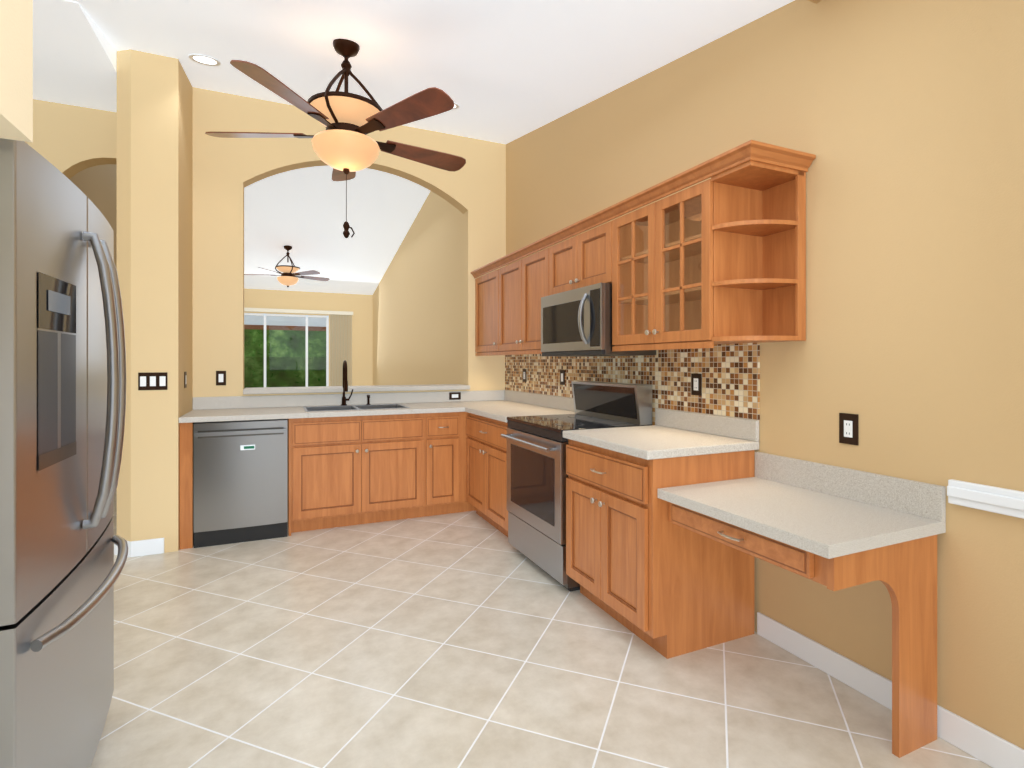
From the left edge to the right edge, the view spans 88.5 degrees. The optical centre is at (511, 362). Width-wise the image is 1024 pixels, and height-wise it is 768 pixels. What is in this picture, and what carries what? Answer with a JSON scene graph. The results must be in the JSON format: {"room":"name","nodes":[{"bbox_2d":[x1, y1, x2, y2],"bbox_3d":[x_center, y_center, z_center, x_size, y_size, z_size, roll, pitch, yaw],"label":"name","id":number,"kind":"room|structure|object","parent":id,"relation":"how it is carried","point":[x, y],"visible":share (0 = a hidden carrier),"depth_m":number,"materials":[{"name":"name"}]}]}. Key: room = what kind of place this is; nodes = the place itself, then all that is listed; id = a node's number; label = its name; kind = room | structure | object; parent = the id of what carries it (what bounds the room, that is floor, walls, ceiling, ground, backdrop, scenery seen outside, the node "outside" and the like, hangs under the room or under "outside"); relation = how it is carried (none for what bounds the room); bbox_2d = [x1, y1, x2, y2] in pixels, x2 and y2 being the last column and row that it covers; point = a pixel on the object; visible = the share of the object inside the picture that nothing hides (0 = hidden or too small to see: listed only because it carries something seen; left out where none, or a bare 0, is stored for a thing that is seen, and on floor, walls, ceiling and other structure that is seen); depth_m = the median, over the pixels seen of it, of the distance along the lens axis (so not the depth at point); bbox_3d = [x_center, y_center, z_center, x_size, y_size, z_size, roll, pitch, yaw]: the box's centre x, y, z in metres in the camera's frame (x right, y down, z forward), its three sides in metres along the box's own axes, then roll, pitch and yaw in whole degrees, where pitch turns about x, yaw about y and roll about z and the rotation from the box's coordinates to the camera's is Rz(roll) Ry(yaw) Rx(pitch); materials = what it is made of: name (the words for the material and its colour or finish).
{"room":"kitchen","nodes":[
{"label":"kitchen","id":0,"kind":"room"},
{"bbox_2d":[0,0,32,141],"bbox_3d":[-0.636,-1.635,-0.933,0.979,2.350,4.010,0,0,-24],"label":"wall","id":1,"kind":"structure","parent":0,"point":[16,69],"depth_m":1.03,"materials":[{"name":"beige paint"}]},
{"bbox_2d":[27,99,116,268],"bbox_3d":[-4.016,-0.760,3.793,2.630,4.100,0.150,0,0,-24],"label":"wall","id":2,"kind":"structure","parent":0,"point":[76,146],"depth_m":4.02,"materials":[{"name":"brown paint"}]},
{"bbox_2d":[114,541,137,554],"bbox_3d":[-2.781,1.238,3.813,0.034,0.105,0.813,0,0,-24],"label":"baseboard","id":3,"kind":"structure","parent":2,"relation":"attached to","point":[130,543],"depth_m":3.49,"materials":[{"name":"white wood"}]},
{"bbox_2d":[33,0,116,111],"bbox_3d":[-3.777,-2.235,3.029,2.448,0.550,1.438,0,0,-24],"label":"ceiling","id":4,"kind":"structure","parent":0,"point":[74,57],"depth_m":3.41,"materials":[{"name":"white paint"}]},
{"bbox_2d":[117,49,192,552],"bbox_3d":[-2.617,-0.760,3.894,0.370,4.100,0.800,0,0,-24],"label":"column","id":5,"kind":"structure","parent":0,"point":[155,183],"depth_m":3.55,"materials":[{"name":"brown paint"}]},
{"bbox_2d":[138,372,166,389],"bbox_3d":[-2.417,0.125,3.540,0.165,0.118,0.007,0,0,-24],"label":"light switch","id":6,"kind":"object","parent":5,"relation":"attached to","point":[153,381],"visible":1,"depth_m":3.54,"materials":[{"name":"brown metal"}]},
{"bbox_2d":[184,372,186,387],"bbox_3d":[-2.395,0.125,3.861,0.007,0.118,0.072,0,0,-24],"label":"light switch","id":7,"kind":"object","parent":5,"relation":"attached to","point":[185,379],"visible":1,"depth_m":3.84,"materials":[{"name":"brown plastic"}]},
{"bbox_2d":[244,288,372,385],"bbox_3d":[-4.028,-0.760,10.657,2.630,4.100,0.150,0,0,-24],"label":"wall","id":8,"kind":"structure","parent":0,"point":[360,306],"depth_m":10.79,"materials":[{"name":"brown paint"}]},
{"bbox_2d":[244,313,328,386],"bbox_3d":[-4.680,0.165,10.351,2.030,2.250,0.060,0,0,-24],"label":"window","id":9,"kind":"structure","parent":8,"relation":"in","point":[306,342],"depth_m":10.55,"materials":[{"name":"white"}]},
{"bbox_2d":[244,308,352,385],"bbox_3d":[-4.444,0.095,10.336,2.550,2.290,0.050,0,0,-24],"label":"vertical blind","id":10,"kind":"object","parent":8,"relation":"attached to","point":[338,313],"visible":0.6,"depth_m":10.72,"materials":[{"name":"beige fabric"}]},
{"bbox_2d":[193,87,505,396],"bbox_3d":[-1.336,-0.760,4.817,2.720,4.100,0.150,0,0,-24],"label":"wall","id":11,"kind":"structure","parent":0,"point":[226,171],"depth_m":4.38,"materials":[{"name":"brown paint"}]},
{"bbox_2d":[216,371,225,384],"bbox_3d":[-2.365,0.125,4.274,0.072,0.118,0.007,0,0,-24],"label":"light switch","id":12,"kind":"object","parent":11,"relation":"attached to","point":[220,377],"visible":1,"depth_m":4.27,"materials":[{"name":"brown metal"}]},
{"bbox_2d":[243,384,469,393],"bbox_3d":[-1.364,0.238,4.832,1.956,0.041,0.340,0,0,-24],"label":"ledge","id":13,"kind":"object","parent":11,"relation":"on","point":[287,390],"visible":1,"depth_m":4.66,"materials":[{"name":"white stone"}]},
{"bbox_2d":[69,0,793,326],"bbox_3d":[-2.761,-1.718,5.120,6.300,1.596,16.800,0,0,-24],"label":"ceiling","id":14,"kind":"structure","parent":0,"point":[502,71],"depth_m":3.36,"materials":[{"name":"white paint"}]},
{"bbox_2d":[189,54,220,65],"bbox_3d":[-2.090,-2.059,3.581,0.190,0.040,0.188,0,0,-24],"label":"recessed light","id":15,"kind":"object","parent":14,"relation":"in","point":[204,60],"visible":0.98,"depth_m":3.58,"materials":[{"name":"white glass"}]},
{"bbox_2d":[244,245,329,286],"bbox_3d":[-3.553,-1.516,8.323,1.293,0.666,1.246,0,0,-24],"label":"ceiling fan","id":16,"kind":"object","parent":14,"relation":"hanging from","point":[288,276],"visible":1,"depth_m":8.20,"materials":[{"name":"brown metal"}]},
{"bbox_2d":[205,38,465,237],"bbox_3d":[-0.997,-1.343,3.209,1.572,1.195,1.538,0,0,-24],"label":"ceiling fan","id":17,"kind":"object","parent":14,"relation":"hanging from","point":[345,147],"visible":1,"depth_m":3.03,"materials":[{"name":"brown wood"}]},
{"bbox_2d":[90,489,992,767],"bbox_3d":[-2.761,1.350,5.120,6.300,0.120,16.800,0,0,-24],"label":"floor","id":18,"kind":"structure","parent":0,"point":[470,639],"depth_m":2.16,"materials":[{"name":"tile"}]},
{"bbox_2d":[0,138,127,767],"bbox_3d":[-1.602,0.393,1.358,0.978,1.795,0.956,0,0,-24],"label":"fridge","id":19,"kind":"object","parent":18,"relation":"on","point":[62,378],"visible":1,"depth_m":1.30,"materials":[{"name":"silver metal"}]},
{"bbox_2d":[194,419,286,547],"bbox_3d":[-2.044,0.856,4.017,0.599,0.867,0.658,0,0,-24],"label":"dishwasher","id":20,"kind":"object","parent":18,"relation":"on","point":[240,481],"visible":0.96,"depth_m":3.75,"materials":[{"name":"silver metal"}]},
{"bbox_2d":[288,424,435,535],"bbox_3d":[-1.271,0.941,4.400,1.074,0.700,0.625,0,0,-24],"label":"base cabinet","id":21,"kind":"object","parent":18,"relation":"on","point":[349,471],"depth_m":4.11,"materials":[{"name":"brown wood"}]},
{"bbox_2d":[400,412,463,514],"bbox_3d":[-0.729,0.853,4.640,0.372,0.876,0.625,0,0,-24],"label":"base cabinet","id":22,"kind":"object","parent":18,"relation":"on","point":[448,427],"depth_m":4.40,"materials":[{"name":"brown wood"}]},
{"bbox_2d":[179,390,510,422],"bbox_3d":[-1.171,0.344,4.445,2.715,0.138,0.660,0,0,-24],"label":"countertop","id":23,"kind":"structure","parent":22,"relation":"on","point":[225,408],"depth_m":4.34,"materials":[{"name":"white stone"}]},
{"bbox_2d":[341,360,369,405],"bbox_3d":[-1.349,0.176,4.575,0.255,0.396,0.212,0,0,-24],"label":"faucet","id":24,"kind":"object","parent":23,"relation":"on","point":[345,388],"visible":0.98,"depth_m":4.59,"materials":[{"name":"brown metal"}]},
{"bbox_2d":[303,404,409,411],"bbox_3d":[-1.301,0.468,4.392,0.808,0.194,0.443,0,0,-24],"label":"sink","id":25,"kind":"object","parent":23,"relation":"in","point":[350,407],"visible":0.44,"depth_m":4.53,"materials":[{"name":"silver metal"}]},
{"bbox_2d":[449,392,460,399],"bbox_3d":[-0.548,0.320,5.056,0.115,0.070,0.007,0,0,-24],"label":"outlet","id":26,"kind":"object","parent":23,"relation":"in","point":[454,395],"visible":1,"depth_m":5.05,"materials":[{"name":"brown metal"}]},
{"bbox_2d":[464,412,475,511],"bbox_3d":[-0.281,0.853,4.840,0.731,0.876,0.621,0,0,-24],"label":"base cabinet","id":27,"kind":"object","parent":18,"relation":"on","point":[467,506],"depth_m":4.47,"materials":[{"name":"brown wood"}]},
{"bbox_2d":[466,413,507,536],"bbox_3d":[0.072,0.853,4.173,0.623,0.876,0.921,0,0,-24],"label":"base cabinet","id":28,"kind":"object","parent":18,"relation":"on","point":[486,450],"depth_m":4.00,"materials":[{"name":"brown wood"}]},
{"bbox_2d":[463,391,573,422],"bbox_3d":[0.073,0.344,4.155,0.675,0.138,0.879,0,0,-24],"label":"countertop","id":29,"kind":"structure","parent":28,"relation":"on","point":[499,407],"depth_m":4.40,"materials":[{"name":"white stone"}]},
{"bbox_2d":[501,381,651,591],"bbox_3d":[0.373,0.713,3.376,0.692,1.155,0.764,0,0,-24],"label":"range","id":30,"kind":"object","parent":18,"relation":"on","point":[537,475],"visible":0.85,"depth_m":3.22,"materials":[{"name":"silver metal"}]},
{"bbox_2d":[566,439,753,658],"bbox_3d":[0.722,0.853,2.706,0.623,0.876,0.725,0,0,-24],"label":"base cabinet","id":31,"kind":"object","parent":18,"relation":"on","point":[639,565],"depth_m":2.40,"materials":[{"name":"brown wood"}]},
{"bbox_2d":[559,408,758,459],"bbox_3d":[0.727,0.344,2.700,0.658,0.138,0.733,0,0,-24],"label":"countertop","id":32,"kind":"structure","parent":31,"relation":"on","point":[671,433],"depth_m":2.61,"materials":[{"name":"white stone"}]},
{"bbox_2d":[657,452,945,757],"bbox_3d":[1.053,0.857,2.032,0.604,0.866,0.772,0,0,-24],"label":"desk","id":33,"kind":"object","parent":18,"relation":"on","point":[833,528],"visible":1,"depth_m":1.79,"materials":[{"name":"beige stone"}]},
{"bbox_2d":[373,0,1023,748],"bbox_3d":[0.054,-0.760,4.864,0.440,4.100,14.050,0,0,-24],"label":"wall","id":34,"kind":"structure","parent":0,"point":[903,120],"depth_m":2.03,"materials":[{"name":"brown paint"}]},
{"bbox_2d":[475,261,526,355],"bbox_3d":[-0.077,-0.489,4.910,0.331,0.788,0.659,0,0,-24],"label":"upper cabinet","id":35,"kind":"object","parent":34,"relation":"attached to","point":[485,284],"depth_m":4.89,"materials":[{"name":"brown wood"}]},
{"bbox_2d":[495,236,546,351],"bbox_3d":[0.211,-0.489,4.261,0.331,0.788,0.998,0,0,-24],"label":"upper cabinet","id":36,"kind":"object","parent":34,"relation":"attached to","point":[520,285],"depth_m":4.16,"materials":[{"name":"brown wood"}]},
{"bbox_2d":[547,225,570,295],"bbox_3d":[0.503,-0.672,3.603,0.331,0.421,0.443,0,0,-24],"label":"upper cabinet","id":37,"kind":"object","parent":34,"relation":"attached to","point":[558,255],"depth_m":3.60,"materials":[{"name":"brown wood"}]},
{"bbox_2d":[571,208,662,295],"bbox_3d":[0.635,-0.672,3.303,0.331,0.421,0.444,0,0,-24],"label":"upper cabinet","id":38,"kind":"object","parent":34,"relation":"attached to","point":[625,252],"depth_m":3.05,"materials":[{"name":"brown wood"}]},
{"bbox_2d":[541,283,655,356],"bbox_3d":[0.543,-0.252,3.441,0.529,0.414,0.758,0,0,-24],"label":"over-the-range microwave","id":39,"kind":"object","parent":38,"relation":"attached to","point":[577,322],"visible":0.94,"depth_m":3.23,"materials":[{"name":"silver metal"}]},
{"bbox_2d":[505,343,759,424],"bbox_3d":[0.553,0.197,3.897,0.009,0.586,3.061,0,0,-24],"label":"mosaic","id":40,"kind":"object","parent":34,"relation":"attached to","point":[730,373],"visible":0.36,"depth_m":3.04,"materials":[{"name":"tile"}]},
{"bbox_2d":[523,369,525,381],"bbox_3d":[0.115,0.118,4.864,0.007,0.118,0.072,0,0,-24],"label":"outlet","id":41,"kind":"object","parent":40,"relation":"attached to","point":[524,375],"visible":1,"depth_m":4.86,"materials":[{"name":"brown plastic"}]},
{"bbox_2d":[560,370,564,384],"bbox_3d":[0.403,0.118,4.215,0.007,0.118,0.072,0,0,-24],"label":"outlet","id":42,"kind":"object","parent":40,"relation":"attached to","point":[562,377],"visible":1,"depth_m":4.21,"materials":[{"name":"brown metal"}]},
{"bbox_2d":[691,373,701,395],"bbox_3d":[1.002,0.118,2.861,0.007,0.118,0.072,0,0,-24],"label":"outlet","id":43,"kind":"object","parent":40,"relation":"attached to","point":[696,384],"visible":1,"depth_m":2.85,"materials":[{"name":"brown plastic"}]},
{"bbox_2d":[839,413,857,444],"bbox_3d":[1.348,0.265,2.107,0.007,0.122,0.075,0,0,-24],"label":"outlet","id":44,"kind":"object","parent":34,"relation":"attached to","point":[848,428],"visible":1,"depth_m":2.10,"materials":[{"name":"brown plastic"}]},
{"bbox_2d":[757,612,1023,767],"bbox_3d":[2.063,1.238,0.485,0.013,0.105,4.415,0,0,-24],"label":"baseboard","id":45,"kind":"structure","parent":34,"relation":"attached to","point":[979,743],"depth_m":2.00,"materials":[{"name":"white wood"}]},
{"bbox_2d":[947,479,1023,518],"bbox_3d":[2.215,0.435,0.123,0.030,0.080,3.630,0,0,-24],"label":"trim","id":46,"kind":"structure","parent":34,"relation":"attached to","point":[1004,501],"depth_m":1.68,"materials":[{"name":"white wood"}]},
{"bbox_2d":[808,0,821,3],"bbox_3d":[1.992,-1.544,0.292,0.299,0.039,4.120,0,0,-24],"label":"ceiling","id":47,"kind":"structure","parent":0,"point":[815,1],"depth_m":2.22,"materials":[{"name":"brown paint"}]},
{"label":"outside","id":48,"kind":"structure","parent":0,"visible":0},
{"bbox_2d":[244,325,325,388],"bbox_3d":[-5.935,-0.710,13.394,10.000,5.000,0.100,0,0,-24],"label":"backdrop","id":49,"kind":"structure","parent":48,"point":[292,348],"depth_m":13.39,"materials":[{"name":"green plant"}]}
]}

